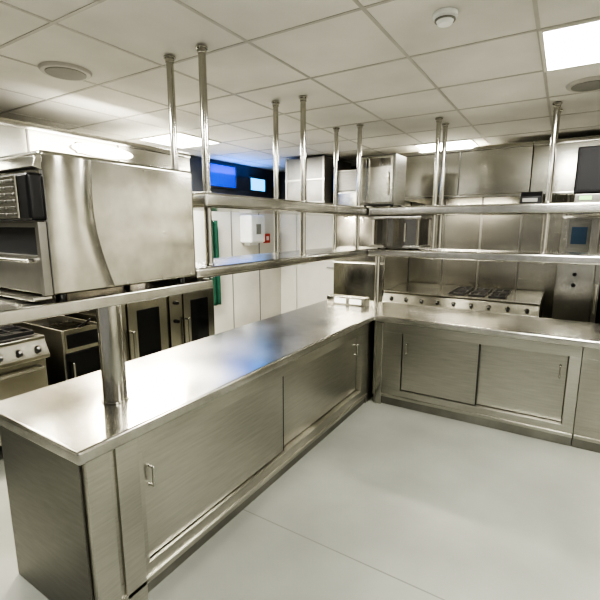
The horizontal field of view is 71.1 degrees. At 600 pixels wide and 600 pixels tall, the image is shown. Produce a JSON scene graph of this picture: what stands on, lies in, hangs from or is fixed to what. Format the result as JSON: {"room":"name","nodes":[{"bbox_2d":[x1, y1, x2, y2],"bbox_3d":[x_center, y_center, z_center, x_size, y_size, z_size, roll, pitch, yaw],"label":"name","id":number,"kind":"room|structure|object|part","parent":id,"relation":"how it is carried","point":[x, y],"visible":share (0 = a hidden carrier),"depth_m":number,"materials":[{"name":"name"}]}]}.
{"room":"commercial kitchen","nodes":[
{"label":"commercial kitchen","id":0,"kind":"room"},
{"bbox_2d":[191,155,280,333],"bbox_3d":[-2.721,-0.309,4.057,0.100,2.700,9.000,6,12,31],"label":"wall","id":1,"kind":"structure","parent":0,"point":[247,293],"depth_m":6.83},
{"bbox_2d":[0,117,189,170],"bbox_3d":[-2.378,-1.093,3.403,0.980,0.530,3.110,6,12,31],"label":"extraction hood","id":2,"kind":"object","parent":1,"relation":"attached to","point":[16,137],"visible":0.19,"depth_m":3.30,"materials":[{"name":"metal"}]},
{"bbox_2d":[72,142,132,160],"bbox_3d":[-1.669,-1.266,3.583,0.044,0.110,0.572,6,12,31],"label":"wall lamp","id":3,"kind":"object","parent":2,"relation":"attached to","point":[97,150],"visible":1,"depth_m":3.55,"materials":[{"name":"metal"}]},
{"bbox_2d":[209,220,220,305],"bbox_3d":[-1.283,-0.534,6.170,0.102,1.250,0.233,6,12,31],"label":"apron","id":4,"kind":"object","parent":1,"relation":"hanging from","point":[216,280],"visible":0.56,"depth_m":6.20,"materials":[{"name":"green fabric"}]},
{"bbox_2d":[210,161,237,189],"bbox_3d":[-1.147,-1.840,6.231,0.030,0.360,0.650,6,12,31],"label":"window","id":5,"kind":"structure","parent":1,"relation":"in","point":[225,176],"depth_m":6.25,"materials":[{"name":"blue glass"}]},
{"bbox_2d":[230,212,260,327],"bbox_3d":[-1.091,-0.560,6.571,0.006,2.120,1.520,6,12,31],"label":"trim","id":6,"kind":"structure","parent":1,"relation":"attached to","point":[230,212],"depth_m":6.72,"materials":[{"name":"grey metal"}]},
{"bbox_2d":[240,215,264,245],"bbox_3d":[-0.762,-1.124,6.778,0.246,0.480,0.380,6,12,31],"label":"dispenser","id":7,"kind":"object","parent":1,"relation":"attached to","point":[252,227],"visible":1,"depth_m":6.65,"materials":[{"name":"white plastic"}]},
{"bbox_2d":[249,176,266,192],"bbox_3d":[-0.697,-1.906,6.952,0.030,0.240,0.450,6,12,31],"label":"window","id":8,"kind":"structure","parent":1,"relation":"in","point":[256,184],"depth_m":6.95,"materials":[{"name":"blue"}]},
{"bbox_2d":[263,234,269,242],"bbox_3d":[-0.579,-1.069,7.270,0.055,0.160,0.160,6,12,31],"label":"fire alarm","id":9,"kind":"object","parent":1,"relation":"attached to","point":[267,236],"visible":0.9,"depth_m":7.25,"materials":[{"name":"red plastic"}]},
{"bbox_2d":[190,155,356,198],"bbox_3d":[-0.467,-1.698,5.856,1.600,0.570,3.000,6,12,31],"label":"trim","id":10,"kind":"structure","parent":1,"relation":"attached to","point":[244,172],"depth_m":6.65,"materials":[{"name":"black"}]},
{"bbox_2d":[0,0,599,168],"bbox_3d":[0.479,-1.281,1.804,7.500,0.004,8.900,6,12,31],"label":"trim","id":11,"kind":"structure","parent":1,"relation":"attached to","point":[535,4],"depth_m":2.70,"materials":[{"name":"grey metal"}]},
{"bbox_2d":[0,0,599,171],"bbox_3d":[0.505,-1.339,1.837,7.700,0.100,9.000,6,12,31],"label":"ceiling","id":12,"kind":"structure","parent":0,"point":[151,30],"depth_m":2.61,"materials":[{"name":"tile"}]},
{"bbox_2d":[38,61,91,80],"bbox_3d":[-1.453,-1.413,2.607,0.296,0.022,0.296,6,12,31],"label":"ceiling speaker","id":13,"kind":"object","parent":12,"relation":"attached to","point":[60,70],"visible":1,"depth_m":2.56,"materials":[{"name":"grey plastic"}]},
{"bbox_2d":[44,67,86,79],"bbox_3d":[-1.453,-1.405,2.608,0.230,0.006,0.230,6,12,31],"label":"grille","id":14,"kind":"object","parent":13,"relation":"attached to","point":[64,73],"depth_m":2.60,"materials":[{"name":"grey"}]},
{"bbox_2d":[138,134,169,145],"bbox_3d":[-1.472,-1.781,4.669,0.509,0.011,0.445,6,12,31],"label":"recessed light","id":15,"kind":"object","parent":12,"relation":"in","point":[164,139],"depth_m":4.64,"materials":[{"name":"paint"}]},
{"bbox_2d":[177,132,200,148],"bbox_3d":[-1.339,-1.791,4.721,0.678,0.011,0.665,6,12,31],"label":"recessed light","id":16,"kind":"object","parent":12,"relation":"in","point":[184,140],"depth_m":4.70,"materials":[{"name":"paint"}]},
{"bbox_2d":[209,140,221,144],"bbox_3d":[-1.013,-1.803,4.794,0.203,0.011,0.191,6,12,31],"label":"recessed light","id":17,"kind":"object","parent":12,"relation":"in","point":[211,142],"depth_m":4.81,"materials":[{"name":"paint"}]},
{"bbox_2d":[163,45,371,278],"bbox_3d":[-0.019,-0.930,3.422,0.455,1.243,2.745,6,12,31],"label":"gantry","id":18,"kind":"object","parent":12,"relation":"hanging from","point":[206,201],"visible":0.89,"depth_m":2.90,"materials":[{"name":"metal"}]},
{"bbox_3d":[-0.738,-0.765,2.485,0.067,1.243,0.067,6,12,31],"label":"post","id":19,"kind":"part","parent":18,"relation":"part of","materials":[{"name":"metal"}]},
{"bbox_3d":[-0.526,-0.742,2.355,0.067,1.243,0.067,6,12,31],"label":"post","id":20,"kind":"part","parent":18,"relation":"part of","materials":[{"name":"metal"}]},
{"bbox_3d":[-0.189,-0.918,3.354,0.067,1.243,0.067,6,12,31],"label":"post","id":21,"kind":"part","parent":18,"relation":"part of","materials":[{"name":"metal"}]},
{"bbox_2d":[188,246,371,278],"bbox_3d":[-0.019,-0.362,3.522,0.455,0.062,2.745,6,12,31],"label":"shelf","id":22,"kind":"object","parent":18,"relation":"attached to","point":[221,266],"depth_m":2.94,"materials":[{"name":"metal"}]},
{"bbox_2d":[192,192,369,216],"bbox_3d":[0.001,-0.759,3.495,0.445,0.082,2.650,6,12,31],"label":"shelf","id":23,"kind":"object","parent":18,"relation":"attached to","point":[202,201],"depth_m":2.82,"materials":[{"name":"metal"}]},
{"bbox_3d":[0.024,-0.895,3.224,0.067,1.243,0.067,6,12,31],"label":"post","id":24,"kind":"part","parent":18,"relation":"part of","materials":[{"name":"metal"}]},
{"bbox_3d":[0.356,-1.070,4.215,0.067,1.243,0.067,6,12,31],"label":"post","id":25,"kind":"part","parent":18,"relation":"part of","materials":[{"name":"metal"}]},
{"bbox_3d":[0.568,-1.047,4.085,0.067,1.243,0.067,6,12,31],"label":"post","id":26,"kind":"part","parent":18,"relation":"part of","materials":[{"name":"metal"}]},
{"bbox_2d":[285,155,350,203],"bbox_3d":[0.281,-1.706,6.133,0.640,0.630,0.845,6,12,31],"label":"ventilation duct","id":27,"kind":"object","parent":12,"relation":"attached to","point":[319,169],"visible":0.57,"depth_m":5.77,"materials":[{"name":"metal"}]},
{"bbox_2d":[413,143,434,150],"bbox_3d":[1.555,-1.854,5.080,0.243,0.011,0.494,6,12,31],"label":"recessed light","id":28,"kind":"object","parent":12,"relation":"in","point":[428,146],"depth_m":5.05,"materials":[{"name":"paint"}]},
{"bbox_2d":[433,7,457,27],"bbox_3d":[0.659,-1.275,1.906,0.110,0.050,0.110,6,12,31],"label":"smoke detector","id":29,"kind":"object","parent":12,"relation":"attached to","point":[443,17],"visible":1,"depth_m":1.88,"materials":[{"name":"white plastic"}]},
{"bbox_2d":[447,139,478,148],"bbox_3d":[1.856,-1.821,4.896,0.359,0.011,0.489,6,12,31],"label":"recessed light","id":30,"kind":"object","parent":12,"relation":"in","point":[452,144],"depth_m":4.93,"materials":[{"name":"paint"}]},
{"bbox_2d":[368,102,599,308],"bbox_3d":[2.271,-0.648,3.408,3.510,1.793,0.430,6,12,31],"label":"gantry","id":31,"kind":"object","parent":12,"relation":"hanging from","point":[546,208],"visible":1,"depth_m":3.63,"materials":[{"name":"metal"}]},
{"bbox_3d":[0.798,-0.195,4.341,0.080,0.576,0.080,6,12,31],"label":"leg","id":32,"kind":"part","parent":31,"relation":"part of","materials":[{"name":"metal"}]},
{"bbox_2d":[360,153,406,206],"bbox_3d":[0.825,-1.181,4.212,0.360,0.500,0.378,6,12,31],"label":"cabinet","id":33,"kind":"object","parent":31,"relation":"on","point":[383,176],"visible":0.91,"depth_m":4.09,"materials":[{"name":"metal"}]},
{"bbox_3d":[0.751,-1.171,4.093,0.320,0.440,0.020,6,12,31],"label":"door","id":34,"kind":"part","parent":33,"relation":"part of","materials":[{"name":"metal"}]},
{"bbox_3d":[0.745,-1.327,4.056,0.280,0.080,0.006,6,12,31],"label":"control panel","id":35,"kind":"part","parent":33,"relation":"part of","materials":[{"name":"metal"}]},
{"bbox_3d":[0.840,-1.117,4.018,0.016,0.216,0.051,6,12,31],"label":"handle","id":36,"kind":"part","parent":33,"relation":"part of","materials":[{"name":"metal"}]},
{"bbox_2d":[368,216,430,249],"bbox_3d":[0.985,-0.670,4.179,0.520,0.316,0.393,6,12,31],"label":"microwave","id":37,"kind":"object","parent":31,"relation":"on","point":[407,232],"visible":0.99,"depth_m":4.03,"materials":[{"name":"metal"}]},
{"bbox_3d":[0.998,-0.636,3.976,0.016,0.176,0.056,6,12,31],"label":"handle","id":38,"kind":"part","parent":37,"relation":"part of","materials":[{"name":"metal"}]},
{"bbox_3d":[1.236,-0.998,3.839,0.067,1.253,0.067,6,12,31],"label":"post","id":39,"kind":"part","parent":31,"relation":"part of","materials":[{"name":"metal"}]},
{"bbox_3d":[1.363,-1.034,4.040,0.067,1.253,0.067,6,12,31],"label":"post","id":40,"kind":"part","parent":31,"relation":"part of","materials":[{"name":"metal"}]},
{"bbox_2d":[368,201,599,215],"bbox_3d":[2.271,-0.741,3.392,3.510,0.082,0.430,6,12,31],"label":"shelf","id":41,"kind":"object","parent":31,"relation":"attached to","point":[546,208],"depth_m":3.56,"materials":[{"name":"metal"}]},
{"bbox_2d":[368,248,599,264],"bbox_3d":[2.275,-0.345,3.459,3.500,0.074,0.430,6,12,31],"label":"shelf","id":42,"kind":"object","parent":31,"relation":"attached to","point":[541,257],"depth_m":3.62,"materials":[{"name":"metal"}]},
{"bbox_2d":[520,191,542,202],"bbox_3d":[1.951,-0.860,3.540,0.160,0.100,0.165,6,12,31],"label":"printer","id":43,"kind":"object","parent":31,"relation":"on","point":[525,197],"visible":0.76,"depth_m":3.48,"materials":[{"name":"black plastic"}]},
{"bbox_3d":[2.000,-0.916,3.371,0.067,1.253,0.067,6,12,31],"label":"post","id":44,"kind":"part","parent":31,"relation":"part of","materials":[{"name":"metal"}]},
{"bbox_3d":[2.127,-0.951,3.571,0.067,1.253,0.067,6,12,31],"label":"post","id":45,"kind":"part","parent":31,"relation":"part of","materials":[{"name":"metal"}]},
{"bbox_2d":[573,145,599,193],"bbox_3d":[2.388,-0.970,3.244,0.440,0.420,0.206,6,12,31],"label":"monitor","id":46,"kind":"object","parent":31,"relation":"on","point":[587,176],"visible":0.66,"depth_m":3.23,"materials":[{"name":"black plastic"}]},
{"bbox_2d":[574,193,599,201],"bbox_3d":[2.233,-0.781,3.208,0.230,0.060,0.066,6,12,31],"label":"weighing scale","id":47,"kind":"object","parent":31,"relation":"on","point":[594,197],"visible":0.96,"depth_m":3.20,"materials":[{"name":"metal"}]},
{"bbox_2d":[539,17,599,71],"bbox_3d":[1.620,-1.340,2.167,0.650,0.011,0.650,6,12,31],"label":"recessed light","id":48,"kind":"object","parent":12,"relation":"in","point":[577,44],"visible":1,"depth_m":2.22,"materials":[{"name":"paint"}]},
{"bbox_2d":[566,76,599,91],"bbox_3d":[1.964,-1.453,2.832,0.296,0.022,0.296,6,12,31],"label":"ceiling speaker","id":49,"kind":"object","parent":12,"relation":"attached to","point":[592,83],"visible":1,"depth_m":2.82,"materials":[{"name":"grey plastic"}]},
{"bbox_2d":[571,80,599,91],"bbox_3d":[1.964,-1.445,2.834,0.230,0.006,0.230,6,12,31],"label":"grille","id":50,"kind":"object","parent":49,"relation":"attached to","point":[577,85],"depth_m":2.82,"materials":[{"name":"grey"}]},
{"bbox_2d":[0,397,599,599],"bbox_3d":[0.505,1.418,2.323,7.700,0.100,9.000,6,12,31],"label":"floor","id":51,"kind":"structure","parent":0,"point":[394,502],"depth_m":2.48,"materials":[{"name":"plastic"}]},
{"bbox_2d":[0,325,49,445],"bbox_3d":[-2.626,0.683,3.209,0.967,1.040,0.950,6,12,31],"label":"gas range","id":52,"kind":"object","parent":51,"relation":"on","point":[23,352],"visible":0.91,"depth_m":3.21,"materials":[{"name":"metal"}]},
{"bbox_3d":[-2.097,0.397,3.140,0.051,0.056,0.056,6,12,31],"label":"knob","id":53,"kind":"part","parent":52,"relation":"part of","materials":[{"name":"metal"}]},
{"bbox_3d":[-2.125,0.551,3.154,0.074,0.024,0.379,6,12,31],"label":"handle","id":54,"kind":"part","parent":52,"relation":"part of","materials":[{"name":"metal"}]},
{"bbox_2d":[0,326,44,347],"bbox_3d":[-2.635,0.321,3.151,0.855,0.034,0.950,6,12,31],"label":"cooktop","id":55,"kind":"object","parent":52,"relation":"in","point":[20,340],"depth_m":3.24,"materials":[{"name":"metal"}]},
{"bbox_3d":[-2.159,0.764,3.213,0.030,0.560,0.455,6,12,31],"label":"oven door","id":56,"kind":"part","parent":52,"relation":"part of","materials":[{"name":"metal"}]},
{"bbox_3d":[-2.027,0.378,3.251,0.051,0.056,0.056,6,12,31],"label":"knob","id":57,"kind":"part","parent":52,"relation":"part of","materials":[{"name":"metal"}]},
{"bbox_2d":[11,315,100,385],"bbox_3d":[-2.184,0.531,3.842,1.029,1.120,0.360,6,12,31],"label":"fryer","id":58,"kind":"object","parent":51,"relation":"on","point":[72,343],"visible":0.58,"depth_m":3.59,"materials":[{"name":"metal"}]},
{"bbox_2d":[39,319,90,330],"bbox_3d":[-1.993,0.222,3.667,0.579,0.189,0.264,6,12,31],"label":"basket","id":59,"kind":"object","parent":58,"relation":"on","point":[70,325],"depth_m":3.68,"materials":[{"name":"metal"}]},
{"bbox_3d":[-2.239,0.357,3.846,0.860,0.140,0.320,6,12,31],"label":"oil tank","id":60,"kind":"part","parent":58,"relation":"part of","materials":[{"name":"metal"}]},
{"bbox_3d":[-1.894,0.613,3.518,0.053,0.188,0.018,6,12,31],"label":"handle","id":61,"kind":"part","parent":58,"relation":"part of","materials":[{"name":"metal"}]},
{"bbox_3d":[-1.855,0.330,3.599,0.008,0.120,0.280,6,12,31],"label":"control panel","id":62,"kind":"part","parent":58,"relation":"part of","materials":[{"name":"black plastic"}]},
{"bbox_3d":[-1.849,0.710,3.662,0.020,0.570,0.330,6,12,31],"label":"door","id":63,"kind":"part","parent":58,"relation":"part of","materials":[{"name":"black metal"}]},
{"bbox_2d":[64,297,168,361],"bbox_3d":[-1.902,0.453,4.344,0.972,1.100,0.660,6,12,31],"label":"oven","id":64,"kind":"object","parent":51,"relation":"on","point":[145,323],"visible":0.36,"depth_m":4.10,"materials":[{"name":"metal"}]},
{"bbox_3d":[-1.946,0.389,4.360,0.870,0.980,0.660,6,12,31],"label":"casing","id":65,"kind":"part","parent":64,"relation":"part of","materials":[{"name":"metal"}]},
{"bbox_3d":[-1.689,0.465,3.927,0.030,0.940,0.175,6,12,31],"label":"control panel","id":66,"kind":"part","parent":64,"relation":"part of","materials":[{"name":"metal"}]},
{"bbox_3d":[-1.584,0.452,4.000,0.074,0.324,0.024,6,12,31],"label":"handle","id":67,"kind":"part","parent":64,"relation":"part of","materials":[{"name":"metal"}]},
{"bbox_3d":[-1.510,0.417,4.201,0.040,0.940,0.465,6,12,31],"label":"door","id":68,"kind":"part","parent":64,"relation":"part of","materials":[{"name":"metal"}]},
{"bbox_2d":[0,324,367,599],"bbox_3d":[-0.382,0.805,3.097,0.696,0.838,2.882,6,12,31],"label":"base cabinet","id":69,"kind":"object","parent":51,"relation":"on","point":[114,525],"visible":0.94,"depth_m":2.08,"materials":[{"name":"metal"}]},
{"bbox_3d":[-1.155,1.015,1.907,0.660,0.838,0.012,6,12,31],"label":"panel","id":70,"kind":"part","parent":69,"relation":"part of","materials":[{"name":"metal"}]},
{"bbox_3d":[-0.794,1.029,1.831,0.036,0.838,0.241,6,12,31],"label":"corner post","id":71,"kind":"part","parent":69,"relation":"part of","materials":[{"name":"metal"}]},
{"bbox_3d":[-0.695,0.821,1.966,0.040,0.115,0.020,6,12,31],"label":"handle","id":72,"kind":"part","parent":69,"relation":"part of","materials":[{"name":"metal"}]},
{"bbox_3d":[-0.433,0.877,2.457,0.029,0.560,1.163,6,12,31],"label":"sliding door","id":73,"kind":"part","parent":69,"relation":"part of","materials":[{"name":"metal"}]},
{"bbox_3d":[-0.099,1.149,2.986,0.034,0.030,2.870,6,12,31],"label":"rail","id":74,"kind":"part","parent":69,"relation":"part of","materials":[{"name":"metal"}]},
{"bbox_2d":[0,300,599,465],"bbox_3d":[1.209,0.455,2.486,4.150,0.060,3.700,6,12,31],"label":"countertop","id":75,"kind":"structure","parent":69,"relation":"on","point":[69,419],"depth_m":2.58,"materials":[{"name":"metal"}]},
{"bbox_2d":[0,278,212,404],"bbox_3d":[-1.069,0.226,1.995,0.630,0.562,1.240,6,12,31],"label":"shelf","id":76,"kind":"object","parent":75,"relation":"on","point":[107,303],"visible":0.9,"depth_m":1.97,"materials":[{"name":"metal"}]},
{"bbox_2d":[0,150,195,301],"bbox_3d":[-1.000,-0.345,1.995,0.602,0.563,0.820,6,12,31],"label":"countertop oven","id":77,"kind":"object","parent":76,"relation":"on","point":[70,223],"visible":1,"depth_m":1.71,"materials":[{"name":"metal"}]},
{"bbox_3d":[-1.239,-0.398,1.661,0.495,0.156,0.011,6,12,31],"label":"control panel","id":78,"kind":"part","parent":77,"relation":"part of","materials":[{"name":"metal"}]},
{"bbox_3d":[-1.201,-0.168,1.701,0.454,0.014,0.039,6,12,31],"label":"handle","id":79,"kind":"part","parent":77,"relation":"part of","materials":[{"name":"metal"}]},
{"bbox_3d":[-1.191,-0.119,1.735,0.510,0.147,0.027,6,12,31],"label":"door","id":80,"kind":"part","parent":77,"relation":"part of","materials":[{"name":"metal"}]},
{"bbox_3d":[-1.194,-0.178,1.723,0.567,0.277,0.033,6,12,31],"label":"frame","id":81,"kind":"part","parent":77,"relation":"part of","materials":[{"name":"metal"}]},
{"bbox_3d":[-1.069,-0.025,1.951,0.630,0.052,1.240,6,12,31],"label":"shelf","id":82,"kind":"part","parent":76,"relation":"part of","materials":[{"name":"metal"}]},
{"bbox_3d":[-0.916,0.238,2.044,0.132,0.522,0.132,6,12,31],"label":"leg","id":83,"kind":"part","parent":76,"relation":"part of","materials":[{"name":"metal"}]},
{"bbox_2d":[327,294,369,306],"bbox_3d":[0.529,0.000,4.649,0.460,0.085,0.148,6,12,31],"label":"box","id":84,"kind":"object","parent":75,"relation":"on","point":[332,298],"visible":1,"depth_m":4.58,"materials":[{"name":"metal"}]},
{"bbox_2d":[334,298,345,303],"bbox_3d":[0.441,0.005,4.621,0.140,0.055,0.008,6,12,31],"label":"socket","id":85,"kind":"object","parent":84,"relation":"attached to","point":[336,300],"depth_m":4.62,"materials":[{"name":"white plastic"}]},
{"bbox_2d":[349,299,360,304],"bbox_3d":[0.594,0.022,4.527,0.140,0.055,0.008,6,12,31],"label":"socket","id":86,"kind":"object","parent":84,"relation":"attached to","point":[351,301],"depth_m":4.52,"materials":[{"name":"white plastic"}]},
{"bbox_3d":[0.179,0.697,3.477,0.020,0.560,1.332,6,12,31],"label":"sliding door","id":87,"kind":"part","parent":69,"relation":"part of","materials":[{"name":"metal"}]},
{"bbox_2d":[166,289,214,348],"bbox_3d":[-1.538,0.351,4.921,0.972,1.100,0.660,6,12,31],"label":"oven","id":88,"kind":"object","parent":51,"relation":"on","point":[190,316],"visible":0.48,"depth_m":4.61,"materials":[{"name":"metal"}]},
{"bbox_3d":[-1.581,0.287,4.937,0.870,0.980,0.660,6,12,31],"label":"casing","id":89,"kind":"part","parent":88,"relation":"part of","materials":[{"name":"metal"}]},
{"bbox_3d":[-1.324,0.363,4.504,0.030,0.940,0.175,6,12,31],"label":"control panel","id":90,"kind":"part","parent":88,"relation":"part of","materials":[{"name":"metal"}]},
{"bbox_3d":[-1.220,0.351,4.577,0.074,0.324,0.024,6,12,31],"label":"handle","id":91,"kind":"part","parent":88,"relation":"part of","materials":[{"name":"metal"}]},
{"bbox_3d":[-1.146,0.315,4.777,0.040,0.940,0.465,6,12,31],"label":"door","id":92,"kind":"part","parent":88,"relation":"part of","materials":[{"name":"metal"}]},
{"bbox_2d":[364,321,374,402],"bbox_3d":[0.569,0.537,4.621,0.675,0.838,0.730,6,12,31],"label":"base cabinet","id":93,"kind":"object","parent":51,"relation":"on","point":[370,354],"visible":0.11,"depth_m":4.21,"materials":[{"name":"metal"}]},
{"bbox_2d":[333,169,410,301],"bbox_3d":[1.049,-0.582,6.183,0.760,2.500,1.101,6,12,31],"label":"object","id":94,"kind":"object","parent":51,"relation":"on","point":[353,276],"visible":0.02,"depth_m":5.77,"materials":[{"name":"metal"}]},
{"bbox_3d":[0.804,-1.597,5.603,0.740,0.260,0.030,6,12,31],"label":"vent panel","id":95,"kind":"part","parent":94,"relation":"part of","materials":[{"name":"metal"}]},
{"bbox_3d":[0.801,0.028,5.886,0.740,1.100,0.040,6,12,31],"label":"door","id":96,"kind":"part","parent":94,"relation":"part of","materials":[{"name":"metal"}]},
{"bbox_3d":[0.801,-0.991,5.706,0.740,0.930,0.040,6,12,31],"label":"door","id":97,"kind":"part","parent":94,"relation":"part of","materials":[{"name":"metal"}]},
{"bbox_2d":[382,282,543,316],"bbox_3d":[2.160,0.316,5.635,1.820,0.920,1.147,6,12,31],"label":"gas range","id":98,"kind":"object","parent":51,"relation":"on","point":[482,299],"visible":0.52,"depth_m":5.23,"materials":[{"name":"metal"}]},
{"bbox_2d":[384,282,543,305],"bbox_3d":[2.166,-0.104,5.571,1.820,0.030,1.035,6,12,31],"label":"cooktop","id":99,"kind":"object","parent":98,"relation":"in","point":[453,293],"depth_m":5.34,"materials":[{"name":"metal"}]},
{"bbox_2d":[372,321,582,445],"bbox_3d":[1.620,0.645,4.006,1.700,0.838,0.680,6,12,31],"label":"base cabinet","id":100,"kind":"object","parent":51,"relation":"on","point":[529,388],"visible":0.98,"depth_m":3.69,"materials":[{"name":"metal"}]},
{"bbox_3d":[0.784,0.620,4.147,0.070,0.838,0.040,6,12,31],"label":"corner post","id":101,"kind":"part","parent":100,"relation":"part of","materials":[{"name":"metal"}]},
{"bbox_3d":[1.280,0.626,3.877,0.683,0.560,0.029,6,12,31],"label":"sliding door","id":102,"kind":"part","parent":100,"relation":"part of","materials":[{"name":"metal"}]},
{"bbox_3d":[1.452,1.006,3.796,1.700,0.030,0.034,6,12,31],"label":"rail","id":103,"kind":"part","parent":100,"relation":"part of","materials":[{"name":"metal"}]},
{"bbox_3d":[1.841,0.681,3.566,0.692,0.560,0.020,6,12,31],"label":"sliding door","id":104,"kind":"part","parent":100,"relation":"part of","materials":[{"name":"metal"}]},
{"bbox_2d":[551,215,599,322],"bbox_3d":[3.404,-0.011,4.783,0.880,1.860,1.022,6,12,31],"label":"oven","id":105,"kind":"object","parent":51,"relation":"on","point":[576,297],"visible":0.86,"depth_m":4.47,"materials":[{"name":"metal"}]},
{"bbox_3d":[3.324,0.009,4.324,0.525,1.700,0.040,6,12,31],"label":"door","id":106,"kind":"part","parent":105,"relation":"part of","materials":[{"name":"metal"}]},
{"bbox_3d":[3.094,-0.006,4.412,0.024,0.324,0.074,6,12,31],"label":"handle","id":107,"kind":"part","parent":105,"relation":"part of","materials":[{"name":"metal"}]},
{"bbox_2d":[571,347,599,452],"bbox_3d":[3.025,0.796,3.148,1.600,0.838,0.674,6,12,31],"label":"base cabinet","id":108,"kind":"object","parent":51,"relation":"on","point":[586,428],"visible":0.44,"depth_m":3.26,"materials":[{"name":"metal"}]},
{"bbox_3d":[2.856,1.158,2.936,1.600,0.030,0.034,6,12,31],"label":"rail","id":109,"kind":"part","parent":108,"relation":"part of","materials":[{"name":"metal"}]},
{"bbox_2d":[280,171,515,313],"bbox_3d":[2.899,-0.612,5.774,7.600,2.700,0.100,6,12,31],"label":"wall","id":110,"kind":"structure","parent":0,"point":[287,221],"depth_m":7.69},
{"bbox_2d":[294,215,333,309],"bbox_3d":[0.288,-0.585,7.322,0.960,2.110,0.080,6,12,31],"label":"door","id":111,"kind":"structure","parent":110,"relation":"in","point":[313,282],"depth_m":7.36,"materials":[{"name":"paint"}]},
{"bbox_2d":[399,141,533,202],"bbox_3d":[2.134,-1.558,5.349,1.500,0.570,1.100,6,12,31],"label":"extraction hood","id":112,"kind":"object","parent":110,"relation":"attached to","point":[499,170],"visible":0.72,"depth_m":4.81,"materials":[{"name":"metal"}]},
{"bbox_2d":[407,195,599,317],"bbox_3d":[3.583,-0.516,5.288,4.510,2.680,0.018,6,12,31],"label":"backsplash","id":113,"kind":"structure","parent":110,"relation":"attached to","point":[474,232],"depth_m":5.81,"materials":[{"name":"metal"}]},
{"bbox_2d":[530,135,599,195],"bbox_3d":[3.709,-1.387,4.384,2.210,0.570,1.100,6,12,31],"label":"extraction hood","id":114,"kind":"object","parent":110,"relation":"attached to","point":[567,148],"visible":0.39,"depth_m":4.38,"materials":[{"name":"metal"}]}
]}

